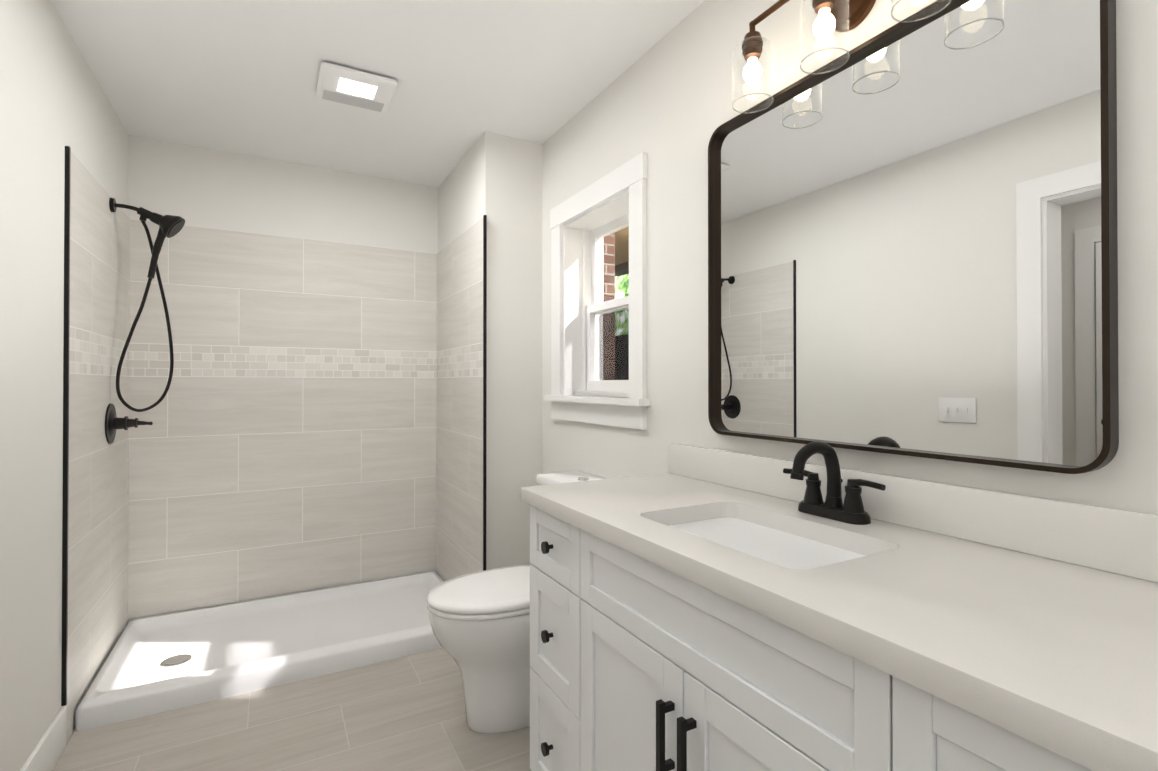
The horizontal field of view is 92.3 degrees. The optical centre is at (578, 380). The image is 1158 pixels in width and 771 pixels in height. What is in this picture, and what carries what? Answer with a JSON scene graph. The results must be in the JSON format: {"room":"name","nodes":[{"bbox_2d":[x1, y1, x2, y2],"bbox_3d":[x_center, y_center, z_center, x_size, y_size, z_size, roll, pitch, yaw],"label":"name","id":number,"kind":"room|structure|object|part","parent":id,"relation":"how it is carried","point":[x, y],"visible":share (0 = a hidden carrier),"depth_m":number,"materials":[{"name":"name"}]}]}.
{"room":"bathroom","nodes":[
{"label":"bathroom","id":0,"kind":"room"},
{"bbox_2d":[52,648,530,770],"bbox_3d":[-0.226,1.251,1.068,2.150,0.060,4.980,0,0,-29],"label":"floor","id":1,"kind":"structure","parent":0,"point":[406,713],"depth_m":1.93,"materials":[{"name":"tile"}]},
{"bbox_2d":[75,571,443,730],"bbox_3d":[-1.315,1.191,2.658,1.476,0.082,0.840,0,0,-29],"label":"shower pan","id":2,"kind":"object","parent":1,"relation":"on","point":[151,665],"visible":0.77,"depth_m":2.49,"materials":[{"name":"white plastic"}]},
{"bbox_2d":[427,470,607,732],"bbox_3d":[-0.202,0.806,2.066,0.714,0.844,0.476,0,0,-29],"label":"toilet","id":3,"kind":"object","parent":1,"relation":"on","point":[480,622],"visible":0.44,"depth_m":1.91,"materials":[{"name":"white ceramic"}]},
{"bbox_3d":[-0.296,0.754,2.015,0.499,0.028,0.376,0,0,-29],"label":"lid","id":4,"kind":"part","parent":3,"relation":"part of","materials":[{"name":"white ceramic"}]},
{"bbox_3d":[-0.307,0.781,2.008,0.469,0.018,0.372,0,0,-29],"label":"seat","id":5,"kind":"part","parent":3,"relation":"part of","materials":[{"name":"white plastic"}]},
{"bbox_3d":[-0.211,1.010,2.060,0.679,0.435,0.372,0,0,-29],"label":"bowl","id":6,"kind":"part","parent":3,"relation":"part of","materials":[{"name":"white ceramic"}]},
{"bbox_3d":[0.016,0.599,2.188,0.216,0.413,0.476,0,0,-29],"label":"tank","id":7,"kind":"part","parent":3,"relation":"part of","materials":[{"name":"white ceramic"}]},
{"bbox_2d":[521,497,1128,770],"bbox_3d":[0.446,0.784,1.048,0.568,0.875,1.530,0,0,-29],"label":"bathroom vanity","id":8,"kind":"object","parent":1,"relation":"on","point":[695,608],"depth_m":0.95,"materials":[{"name":"white wood"}]},
{"bbox_2d":[521,473,1157,770],"bbox_3d":[0.450,0.326,1.059,0.553,0.040,1.560,0,0,-29],"label":"countertop","id":9,"kind":"structure","parent":8,"relation":"on","point":[1067,651],"depth_m":0.76,"materials":[{"name":"white stone"}]},
{"bbox_2d":[665,509,876,568],"bbox_3d":[0.367,0.424,1.152,0.347,0.178,0.507,0,0,-29],"label":"sink","id":10,"kind":"object","parent":9,"relation":"in","point":[795,548],"depth_m":1.21,"materials":[{"name":"white ceramic"}]},
{"bbox_2d":[781,441,892,524],"bbox_3d":[0.530,0.222,1.232,0.158,0.171,0.253,0,0,-29],"label":"faucet","id":11,"kind":"object","parent":9,"relation":"on","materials":[{"name":"black metal"}]},
{"bbox_2d":[51,0,704,186],"bbox_3d":[-0.226,-1.229,1.085,2.150,0.060,4.980,0,0,-29],"label":"ceiling","id":12,"kind":"structure","parent":0,"point":[238,76],"depth_m":2.11,"materials":[{"name":"paint"}]},
{"bbox_2d":[316,62,396,111],"bbox_3d":[-0.900,-1.174,2.243,0.276,0.032,0.276,0,0,-29],"label":"ceiling vent","id":13,"kind":"object","parent":12,"relation":"in","point":[352,87],"visible":0.94,"depth_m":2.21,"materials":[{"name":"grey plastic"}]},
{"bbox_2d":[322,90,383,111],"bbox_3d":[-0.938,-1.160,2.313,0.232,0.001,0.080,0,0,-29],"label":"grille","id":14,"kind":"object","parent":13,"relation":"attached to","point":[336,96],"depth_m":2.30,"materials":[{"name":"grey plastic"}]},
{"bbox_2d":[0,0,1157,770],"bbox_3d":[-0.226,0.011,1.076,2.150,2.420,4.980,0,0,-29],"label":"wall","id":15,"kind":"structure","parent":0,"point":[664,102],"depth_m":1.81,"materials":[{"name":"paint"}]},
{"bbox_2d":[20,706,65,770],"bbox_3d":[-1.427,1.154,1.324,0.014,0.138,1.218,0,0,-29],"label":"baseboard","id":16,"kind":"structure","parent":15,"relation":"attached to","point":[47,752],"depth_m":1.70,"materials":[{"name":"white wood"}]},
{"bbox_2d":[62,151,129,743],"bbox_3d":[-1.952,0.224,2.278,0.010,2.010,0.925,0,0,-29],"label":"shower wall tile","id":17,"kind":"structure","parent":15,"relation":"attached to","point":[98,499],"depth_m":2.16,"materials":[{"name":"beige tile"}]},
{"bbox_2d":[105,403,152,443],"bbox_3d":[-1.925,0.185,2.393,0.146,0.172,0.172,0,0,-29],"label":"shower valve","id":18,"kind":"object","parent":17,"relation":"attached to","point":[113,422],"visible":1,"depth_m":2.36,"materials":[{"name":"black metal"}]},
{"bbox_2d":[109,197,184,411],"bbox_3d":[-1.881,-0.319,2.421,0.266,0.915,0.109,0,0,-29],"label":"shower head","id":19,"kind":"object","parent":17,"relation":"attached to","point":[171,226],"visible":1,"depth_m":2.42},
{"bbox_3d":[-1.914,-0.728,2.406,0.191,0.097,0.064,0,0,-29],"label":"arm","id":20,"kind":"part","parent":19,"relation":"part of"},
{"bbox_2d":[61,146,486,705],"bbox_3d":[-1.085,0.153,2.251,1.501,1.876,0.063,0,0,-29],"label":"trim","id":21,"kind":"structure","parent":15,"relation":"attached to","point":[65,428],"depth_m":1.87,"materials":[{"name":"black metal"}]},
{"bbox_2d":[128,219,436,618],"bbox_3d":[-1.521,0.189,3.039,1.480,1.928,0.010,0,0,-29],"label":"shower wall tile","id":22,"kind":"structure","parent":15,"relation":"attached to","point":[284,442],"depth_m":2.98,"materials":[{"name":"beige tile"}]},
{"bbox_2d":[436,217,482,580],"bbox_3d":[-0.660,0.188,3.021,0.010,1.928,0.874,0,0,-29],"label":"shower wall tile","id":23,"kind":"structure","parent":15,"relation":"attached to","point":[459,435],"depth_m":2.96,"materials":[{"name":"beige tile"}]},
{"bbox_2d":[544,152,649,429],"bbox_3d":[0.148,-0.318,2.387,0.290,0.999,0.790,0,0,-29],"label":"window","id":24,"kind":"structure","parent":15,"relation":"in","point":[612,299],"depth_m":2.48,"materials":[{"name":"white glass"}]},
{"bbox_3d":[0.183,-0.331,2.406,0.079,0.763,0.546,0,0,-29],"label":"window sash","id":25,"kind":"part","parent":24,"relation":"part of","materials":[{"name":"white wood"}]},
{"bbox_2d":[599,309,628,379],"bbox_3d":[0.223,-0.140,2.427,0.001,0.382,0.526,0,0,-29],"label":"screen","id":26,"kind":"object","parent":24,"relation":"attached to","point":[613,353],"depth_m":2.54,"materials":[{"name":"black metal"}]},
{"bbox_2d":[614,226,628,276],"bbox_3d":[0.695,-1.099,3.305,1.570,0.130,4.100,0,0,-29],"label":"soffit","id":27,"kind":"structure","parent":15,"relation":"attached to","point":[620,262],"depth_m":4.72,"materials":[{"name":"brown"}]},
{"bbox_2d":[732,0,950,112],"bbox_3d":[0.573,-0.829,1.260,0.155,0.232,0.529,0,0,-29],"label":"sconce","id":28,"kind":"object","parent":15,"relation":"attached to","point":[841,16],"visible":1,"depth_m":1.30,"materials":[{"name":"brown metal"}]},
{"bbox_2d":[668,443,1157,580],"bbox_3d":[0.684,0.257,1.188,0.020,0.100,1.560,0,0,-29],"label":"backsplash","id":29,"kind":"structure","parent":15,"relation":"attached to","point":[1116,540],"depth_m":1.02,"materials":[{"name":"white stone"}]},
{"bbox_2d":[708,0,1118,473],"bbox_3d":[0.627,-0.297,1.286,0.032,0.910,0.920,0,0,-29],"label":"mirror","id":30,"kind":"object","parent":15,"relation":"attached to","point":[912,240],"visible":0.98,"depth_m":1.13,"materials":[{"name":"brown metal"}]},
{"label":"outside","id":31,"kind":"structure","parent":0,"visible":0},
{"bbox_2d":[615,274,628,298],"bbox_3d":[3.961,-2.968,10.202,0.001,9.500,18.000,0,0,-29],"label":"foliage","id":32,"kind":"object","parent":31,"point":[623,291],"depth_m":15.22,"materials":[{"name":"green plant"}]},
{"bbox_3d":[1.230,1.668,8.093,6.790,0.200,19.000,0,0,-29],"label":"ground","id":33,"kind":"structure","parent":31,"visible":0},
{"bbox_2d":[603,233,614,301],"bbox_3d":[-0.007,0.227,4.165,0.400,2.610,0.400,0,0,-29],"label":"brick pier","id":34,"kind":"structure","parent":33,"relation":"on","point":[608,264],"depth_m":4.07,"materials":[{"name":"red brick"}]}
]}

